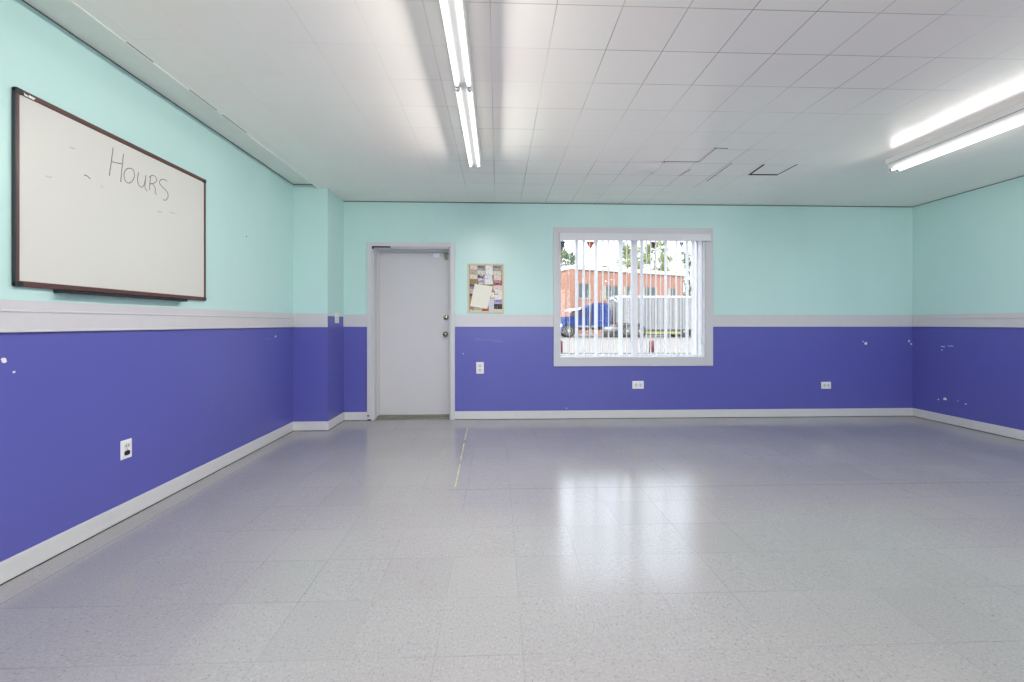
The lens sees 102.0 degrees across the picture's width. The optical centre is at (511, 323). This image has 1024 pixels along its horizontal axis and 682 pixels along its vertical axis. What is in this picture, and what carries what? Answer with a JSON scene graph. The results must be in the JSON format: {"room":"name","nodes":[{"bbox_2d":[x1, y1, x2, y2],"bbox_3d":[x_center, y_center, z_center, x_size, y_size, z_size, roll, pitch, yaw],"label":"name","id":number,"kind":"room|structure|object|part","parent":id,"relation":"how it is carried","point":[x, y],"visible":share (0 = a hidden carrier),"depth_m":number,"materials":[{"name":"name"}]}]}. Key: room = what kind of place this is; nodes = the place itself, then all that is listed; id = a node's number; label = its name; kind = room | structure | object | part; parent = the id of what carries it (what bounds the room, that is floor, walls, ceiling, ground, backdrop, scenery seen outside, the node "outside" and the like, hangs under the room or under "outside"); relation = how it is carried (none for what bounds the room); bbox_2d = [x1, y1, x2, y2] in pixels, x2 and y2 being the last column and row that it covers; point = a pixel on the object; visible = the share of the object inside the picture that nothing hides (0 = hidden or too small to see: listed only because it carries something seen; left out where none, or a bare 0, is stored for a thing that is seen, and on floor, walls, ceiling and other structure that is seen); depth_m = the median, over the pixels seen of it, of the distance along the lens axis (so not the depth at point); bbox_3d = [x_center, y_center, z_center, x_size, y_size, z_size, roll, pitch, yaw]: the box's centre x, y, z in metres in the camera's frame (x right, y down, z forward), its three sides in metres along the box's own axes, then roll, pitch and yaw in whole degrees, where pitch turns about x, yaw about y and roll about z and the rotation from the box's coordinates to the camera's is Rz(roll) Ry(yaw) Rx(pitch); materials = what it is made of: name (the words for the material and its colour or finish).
{"room":"classroom","nodes":[
{"label":"classroom","id":0,"kind":"room"},
{"bbox_2d":[0,0,292,561],"bbox_3d":[-2.323,-0.251,0.321,0.221,2.812,9.203,0,0,-2],"label":"wall","id":1,"kind":"structure","parent":0,"point":[186,399],"depth_m":2.49,"materials":[{"name":"blue paint"}]},
{"bbox_2d":[12,87,205,301],"bbox_3d":[-2.258,-0.612,2.491,0.059,0.924,1.228,0,0,-2],"label":"whiteboard","id":2,"kind":"object","parent":1,"relation":"attached to","point":[95,211],"visible":1,"depth_m":2.26,"materials":[{"name":"white plastic"}]},
{"bbox_3d":[-2.277,-1.062,2.490,0.021,0.024,1.204,0,0,-2],"label":"frame rail","id":3,"kind":"part","parent":2,"relation":"part of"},
{"bbox_3d":[-2.277,-0.182,2.490,0.021,0.028,1.204,0,0,-2],"label":"frame rail","id":4,"kind":"part","parent":2,"relation":"part of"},
{"bbox_2d":[53,290,187,301],"bbox_3d":[-2.257,-0.159,2.461,0.059,0.018,0.814,0,0,-2],"label":"marker tray","id":5,"kind":"object","parent":2,"relation":"on","point":[114,293],"depth_m":2.42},
{"bbox_2d":[120,438,131,460],"bbox_3d":[-2.282,0.745,2.457,0.010,0.112,0.072,0,0,-2],"label":"wall outlet","id":6,"kind":"object","parent":1,"relation":"attached to","point":[125,445],"visible":1,"depth_m":2.45,"materials":[{"name":"white plastic"}]},
{"bbox_2d":[0,422,292,585],"bbox_3d":[-2.199,1.106,0.088,0.012,0.100,8.729,0,0,-2],"label":"baseboard","id":7,"kind":"structure","parent":1,"relation":"attached to","point":[22,562],"depth_m":2.38,"materials":[{"name":"grey paint"}]},
{"bbox_2d":[0,299,294,332],"bbox_3d":[-2.196,-0.033,0.094,0.018,0.147,8.740,0,0,-2],"label":"trim","id":8,"kind":"structure","parent":1,"relation":"attached to","point":[15,315],"depth_m":2.39,"materials":[{"name":"grey paint"}]},
{"bbox_2d":[293,185,343,421],"bbox_3d":[-2.181,-0.180,4.699,0.367,2.672,0.463,0,0,-2],"label":"wall pillar","id":9,"kind":"structure","parent":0,"point":[318,214],"depth_m":4.47,"materials":[{"name":"blue paint"}]},
{"bbox_2d":[295,314,327,326],"bbox_3d":[-2.163,-0.033,4.464,0.347,0.147,0.008,0,0,-2],"label":"trim","id":10,"kind":"structure","parent":9,"relation":"attached to","point":[301,320],"depth_m":4.46,"materials":[{"name":"grey paint"}]},
{"bbox_2d":[293,412,343,430],"bbox_3d":[-2.173,1.106,4.688,0.375,0.100,0.463,0,0,-2],"label":"baseboard","id":11,"kind":"structure","parent":9,"relation":"attached to","point":[308,425],"depth_m":4.46,"materials":[{"name":"grey paint"}]},
{"bbox_2d":[335,312,338,322],"bbox_3d":[-1.989,-0.064,4.726,0.018,0.120,0.116,0,0,-2],"label":"light switch","id":12,"kind":"object","parent":9,"relation":"attached to","point":[336,314],"visible":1,"depth_m":4.71,"materials":[{"name":"white plastic"}]},
{"bbox_2d":[0,416,1023,681],"bbox_3d":[1.476,1.215,0.453,7.822,0.121,9.643,0,0,-2],"label":"floor","id":13,"kind":"structure","parent":0,"point":[869,548],"depth_m":2.00,"materials":[{"name":"tile"}]},
{"bbox_2d":[24,0,1023,206],"bbox_3d":[1.476,-1.669,0.453,7.822,0.476,9.643,0,0,-2],"label":"ceiling","id":14,"kind":"structure","parent":0,"point":[701,102],"depth_m":2.60,"materials":[{"name":"tile"}]},
{"bbox_2d":[67,0,318,188],"bbox_3d":[-1.934,-1.476,0.103,0.016,0.045,8.740,0,0,-2],"label":"trim","id":15,"kind":"structure","parent":14,"relation":"attached to","point":[70,1],"depth_m":2.43,"materials":[{"name":"paint"}]},
{"bbox_2d":[439,0,480,168],"bbox_3d":[-0.279,-1.397,2.375,0.108,0.120,2.460,0,0,-2],"label":"strip light","id":16,"kind":"object","parent":14,"relation":"attached to","point":[454,12],"visible":1,"depth_m":2.22,"materials":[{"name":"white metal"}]},
{"bbox_2d":[885,102,1023,172],"bbox_3d":[3.421,-1.397,2.469,0.108,0.120,2.460,0,0,-2],"label":"strip light","id":17,"kind":"object","parent":14,"relation":"attached to","point":[1012,117],"visible":1,"depth_m":3.11,"materials":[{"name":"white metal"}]},
{"bbox_2d":[344,202,912,411],"bbox_3d":[1.313,-0.251,5.161,7.822,2.812,0.221,0,0,-2],"label":"wall","id":18,"kind":"structure","parent":0,"point":[768,260],"depth_m":5.09,"materials":[{"name":"blue paint"}]},
{"bbox_2d":[367,242,454,420],"bbox_3d":[-1.208,0.094,5.066,1.040,2.123,0.253,0,0,-2],"label":"door","id":19,"kind":"structure","parent":18,"relation":"in","point":[411,285],"depth_m":5.14,"materials":[{"name":"grey paint"}]},
{"bbox_2d":[476,362,483,373],"bbox_3d":[-0.385,0.536,4.988,0.092,0.140,0.010,0,0,-2],"label":"wall outlet","id":20,"kind":"object","parent":18,"relation":"attached to","point":[479,365],"visible":1,"depth_m":4.99,"materials":[{"name":"white plastic"}]},
{"bbox_2d":[468,264,503,312],"bbox_3d":[-0.315,-0.422,4.986,0.438,0.591,0.018,0,0,-2],"label":"notice board","id":21,"kind":"object","parent":18,"relation":"attached to","point":[470,281],"visible":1,"depth_m":4.98,"materials":[{"name":"brown wood"}]},
{"bbox_2d":[470,274,476,278],"bbox_3d":[-0.461,-0.560,4.977,0.092,0.056,0.001,0,0,-2],"label":"card","id":22,"kind":"object","parent":21,"relation":"attached to","point":[472,276],"visible":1,"depth_m":4.98,"materials":[{"name":"paper"}]},
{"bbox_2d":[477,270,484,274],"bbox_3d":[-0.371,-0.611,4.980,0.095,0.052,0.001,0,0,-2],"label":"card","id":23,"kind":"object","parent":21,"relation":"attached to","point":[479,272],"visible":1,"depth_m":4.98,"materials":[{"name":"paper"}]},
{"bbox_2d":[470,284,492,308],"bbox_3d":[-0.366,-0.326,4.971,0.274,0.304,0.016,0,0,-2],"label":"paper sheet","id":24,"kind":"object","parent":21,"relation":"attached to","point":[481,294],"visible":1,"depth_m":4.98,"materials":[{"name":"white paper"}]},
{"bbox_2d":[478,275,484,280],"bbox_3d":[-0.369,-0.546,4.982,0.084,0.080,0.001,0,0,-2],"label":"card","id":25,"kind":"object","parent":21,"relation":"attached to","point":[480,277],"visible":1,"depth_m":4.98,"materials":[{"name":"paper"}]},
{"bbox_3d":[-0.315,-0.137,4.986,0.438,0.022,0.018,0,0,-2],"label":"frame rail","id":26,"kind":"part","parent":21,"relation":"part of","materials":[{"name":"brown wood"}]},
{"bbox_3d":[-0.315,-0.707,4.986,0.438,0.022,0.018,0,0,-2],"label":"frame rail","id":27,"kind":"part","parent":21,"relation":"part of","materials":[{"name":"brown wood"}]},
{"bbox_2d":[485,275,491,279],"bbox_3d":[-0.282,-0.553,4.984,0.093,0.061,0.001,0,0,-2],"label":"card","id":28,"kind":"object","parent":21,"relation":"attached to","point":[487,277],"visible":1,"depth_m":4.98,"materials":[{"name":"paper"}]},
{"bbox_2d":[485,266,492,270],"bbox_3d":[-0.274,-0.666,4.983,0.088,0.067,0.001,0,0,-2],"label":"card","id":29,"kind":"object","parent":21,"relation":"attached to","point":[488,268],"visible":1,"depth_m":4.98,"materials":[{"name":"paper"}]},
{"bbox_2d":[485,280,492,284],"bbox_3d":[-0.278,-0.497,4.984,0.098,0.061,0.001,0,0,-2],"label":"card","id":30,"kind":"object","parent":21,"relation":"attached to","point":[486,281],"visible":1,"depth_m":4.98,"materials":[{"name":"paper"}]},
{"bbox_2d":[489,298,493,310],"bbox_3d":[-0.246,-0.218,4.986,0.076,0.163,0.001,0,0,-2],"label":"card","id":31,"kind":"object","parent":21,"relation":"attached to","point":[491,301],"visible":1,"depth_m":4.99,"materials":[{"name":"paper"}]},
{"bbox_2d":[493,271,500,274],"bbox_3d":[-0.175,-0.605,4.988,0.096,0.055,0.001,0,0,-2],"label":"card","id":32,"kind":"object","parent":21,"relation":"attached to","point":[494,272],"visible":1,"depth_m":4.99,"materials":[{"name":"paper"}]},
{"bbox_2d":[493,285,501,290],"bbox_3d":[-0.170,-0.430,4.989,0.120,0.083,0.001,0,0,-2],"label":"card","id":33,"kind":"object","parent":21,"relation":"attached to","point":[497,287],"visible":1,"depth_m":4.99,"materials":[{"name":"paper"}]},
{"bbox_2d":[493,266,501,270],"bbox_3d":[-0.173,-0.666,4.989,0.111,0.060,0.001,0,0,-2],"label":"card","id":34,"kind":"object","parent":21,"relation":"attached to","point":[494,267],"visible":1,"depth_m":4.99,"materials":[{"name":"paper"}]},
{"bbox_2d":[494,275,500,279],"bbox_3d":[-0.174,-0.548,4.987,0.092,0.061,0.001,0,0,-2],"label":"card","id":35,"kind":"object","parent":21,"relation":"attached to","point":[496,277],"visible":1,"depth_m":4.99,"materials":[{"name":"paper"}]},
{"bbox_2d":[494,294,501,299],"bbox_3d":[-0.161,-0.318,4.987,0.107,0.076,0.001,0,0,-2],"label":"card","id":36,"kind":"object","parent":21,"relation":"attached to","point":[499,296],"visible":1,"depth_m":4.99,"materials":[{"name":"paper"}]},
{"bbox_2d":[494,304,501,308],"bbox_3d":[-0.167,-0.204,4.988,0.102,0.062,0.001,0,0,-2],"label":"card","id":37,"kind":"object","parent":21,"relation":"attached to","point":[496,306],"visible":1,"depth_m":4.99,"materials":[{"name":"paper"}]},
{"bbox_2d":[494,280,501,284],"bbox_3d":[-0.167,-0.490,4.987,0.103,0.069,0.001,0,0,-2],"label":"card","id":38,"kind":"object","parent":21,"relation":"attached to","point":[496,282],"visible":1,"depth_m":4.99,"materials":[{"name":"paper"}]},
{"bbox_2d":[22,0,1022,206],"bbox_3d":[1.394,-1.474,2.801,7.382,0.050,4.503,0,0,-2],"label":"trim","id":39,"kind":"structure","parent":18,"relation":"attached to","point":[22,0],"depth_m":4.94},
{"bbox_2d":[561,241,683,249],"bbox_3d":[1.465,-1.017,5.314,2.791,0.166,0.091,0,0,-2],"label":"bunting","id":40,"kind":"object","parent":18,"relation":"attached to","point":[562,242],"visible":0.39,"depth_m":5.33,"materials":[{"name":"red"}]},
{"bbox_3d":[1.465,-1.074,5.304,2.791,0.052,0.071,0,0,-2],"label":"cord","id":41,"kind":"part","parent":40,"relation":"part of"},
{"bbox_2d":[343,314,912,326],"bbox_3d":[1.500,-0.033,5.054,7.015,0.147,0.008,0,0,-2],"label":"trim","id":42,"kind":"structure","parent":18,"relation":"attached to","point":[349,320],"depth_m":5.10,"materials":[{"name":"grey paint"}]},
{"bbox_2d":[344,408,912,420],"bbox_3d":[1.500,1.106,5.052,6.993,0.100,0.012,0,0,-2],"label":"baseboard","id":43,"kind":"structure","parent":18,"relation":"attached to","point":[845,412],"depth_m":5.06,"materials":[{"name":"grey paint"}]},
{"bbox_2d":[554,227,712,365],"bbox_3d":[1.479,-0.322,5.158,1.958,1.683,0.238,0,0,-2],"label":"window","id":44,"kind":"structure","parent":18,"relation":"in","point":[706,359],"depth_m":5.07,"materials":[{"name":"grey paint"}]},
{"bbox_2d":[559,233,710,355],"bbox_3d":[1.490,-0.344,5.078,1.844,1.483,0.156,0,0,-2],"label":"vertical blind","id":45,"kind":"object","parent":44,"relation":"attached to","point":[620,237],"visible":1,"depth_m":5.10,"materials":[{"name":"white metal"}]},
{"bbox_2d":[632,381,643,388],"bbox_3d":[1.538,0.750,5.054,0.142,0.096,0.010,0,0,-2],"label":"wall outlet","id":46,"kind":"object","parent":18,"relation":"attached to","point":[635,384],"visible":1,"depth_m":5.05,"materials":[{"name":"white plastic"}]},
{"bbox_2d":[821,382,830,388],"bbox_3d":[3.893,0.767,5.136,0.124,0.086,0.010,0,0,-2],"label":"wall outlet","id":47,"kind":"object","parent":18,"relation":"attached to","point":[824,385],"visible":1,"depth_m":5.13,"materials":[{"name":"white plastic"}]},
{"bbox_2d":[913,176,1023,430],"bbox_3d":[5.274,-0.251,0.584,0.221,2.812,9.203,0,0,-2],"label":"wall","id":48,"kind":"structure","parent":0,"point":[968,247],"depth_m":4.54,"materials":[{"name":"blue paint"}]},
{"bbox_2d":[912,313,1023,327],"bbox_3d":[5.156,-0.033,0.575,0.018,0.147,9.193,0,0,-2],"label":"trim","id":49,"kind":"structure","parent":48,"relation":"attached to","point":[982,319],"depth_m":4.53,"materials":[{"name":"grey paint"}]},
{"bbox_2d":[913,408,1023,440],"bbox_3d":[5.159,1.106,0.580,0.012,0.100,9.203,0,0,-2],"label":"baseboard","id":50,"kind":"structure","parent":48,"relation":"attached to","point":[1017,434],"depth_m":4.53,"materials":[{"name":"grey paint"}]},
{"label":"outside","id":51,"kind":"structure","parent":0,"visible":0},
{"bbox_2d":[561,334,690,352],"bbox_3d":[28.425,1.283,46.011,180.000,0.245,170.000,0,0,-2],"label":"ground","id":52,"kind":"structure","parent":51,"point":[565,340],"depth_m":22.82,"materials":[{"name":"concrete"}]},
{"bbox_2d":[561,242,578,266],"bbox_3d":[6.966,-5.448,58.213,4.691,13.329,4.564,0,0,-2],"label":"tree","id":53,"kind":"object","parent":52,"relation":"on","point":[564,254],"visible":0.19,"depth_m":57.08,"materials":[{"name":"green plant"}]},
{"bbox_2d":[561,303,645,336],"bbox_3d":[6.922,-0.285,35.311,8.395,2.882,2.700,0,0,-2],"label":"tractor","id":54,"kind":"object","parent":52,"relation":"on","point":[564,320],"visible":0.6,"depth_m":34.35,"materials":[{"name":"blue paint"}]},
{"bbox_2d":[561,316,572,324],"bbox_3d":[4.018,-0.220,35.360,2.194,0.786,1.700,0,0,-2],"label":"hood","id":55,"kind":"object","parent":54,"relation":"attached to","point":[564,320],"depth_m":34.53,"materials":[{"name":"blue paint"}]},
{"bbox_3d":[7.990,0.416,35.498,5.341,0.240,1.000,0,0,-2],"label":"chassis rail","id":56,"kind":"part","parent":54,"relation":"part of","materials":[{"name":"black metal"}]},
{"bbox_3d":[8.224,0.479,34.585,1.252,0.591,0.600,0,0,-2],"label":"fuel tank","id":57,"kind":"part","parent":54,"relation":"part of","materials":[{"name":"metal"}]},
{"bbox_2d":[561,265,684,334],"bbox_3d":[11.585,-2.393,48.530,15.673,7.098,7.300,0,0,-24],"label":"brick building","id":58,"kind":"structure","parent":52,"relation":"on","point":[565,269],"depth_m":43.87,"materials":[{"name":"red brick"}]},
{"bbox_3d":[7.387,-3.388,42.882,1.198,1.482,0.060,0,0,-24],"label":"pane","id":59,"kind":"part","parent":58,"relation":"part of","materials":[{"name":"grey glass"}]},
{"bbox_3d":[10.637,-3.293,44.311,1.566,1.452,0.060,0,0,-24],"label":"pane","id":60,"kind":"part","parent":58,"relation":"part of","materials":[{"name":"grey glass"}]},
{"bbox_3d":[15.404,-3.352,46.408,1.518,1.340,0.060,0,0,-24],"label":"pane","id":61,"kind":"part","parent":58,"relation":"part of","materials":[{"name":"grey glass"}]},
{"bbox_2d":[561,352,690,353],"bbox_3d":[9.464,1.151,15.661,40.000,0.110,0.220,0,0,-2],"label":"kerb","id":62,"kind":"object","parent":52,"relation":"on","point":[644,352],"depth_m":15.40,"materials":[{"name":"concrete"}]},
{"bbox_2d":[614,243,644,268],"bbox_3d":[17.151,-5.454,60.444,4.673,13.335,4.050,0,0,-2],"label":"tree","id":63,"kind":"object","parent":52,"relation":"on","point":[628,246],"visible":0.38,"depth_m":59.90,"materials":[{"name":"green plant"}]},
{"bbox_2d":[607,296,690,336],"bbox_3d":[14.512,-0.568,35.761,12.948,3.447,2.604,0,0,-2],"label":"trailer","id":64,"kind":"object","parent":52,"relation":"on","point":[615,297],"visible":0.41,"depth_m":34.47,"materials":[{"name":"silver metal"}]},
{"bbox_3d":[8.731,-1.104,34.329,0.156,2.074,0.028,0,0,-2],"label":"nose panel","id":65,"kind":"part","parent":64,"relation":"part of","materials":[{"name":"white metal"}]},
{"bbox_3d":[14.736,-2.216,35.791,12.500,0.150,2.560,0,0,-2],"label":"rail","id":66,"kind":"part","parent":64,"relation":"part of","materials":[{"name":"white metal"}]},
{"bbox_2d":[649,340,653,351],"bbox_3d":[5.425,0.911,16.111,0.280,0.510,0.280,0,0,-2],"label":"bollard","id":67,"kind":"object","parent":52,"relation":"on","point":[652,341],"visible":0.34,"depth_m":16.03,"materials":[{"name":"red metal"}]},
{"bbox_2d":[638,241,674,270],"bbox_3d":[21.152,-5.765,61.886,5.863,13.958,6.040,0,0,-2],"label":"tree","id":68,"kind":"object","parent":52,"relation":"on","point":[658,242],"visible":0.38,"depth_m":61.26,"materials":[{"name":"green plant"}]},
{"bbox_2d":[678,248,690,295],"bbox_3d":[27.123,-5.169,62.995,3.980,12.799,3.859,0,0,-2],"label":"tree","id":69,"kind":"object","parent":52,"relation":"on","point":[683,252],"visible":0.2,"depth_m":62.93,"materials":[{"name":"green plant"}]}
]}

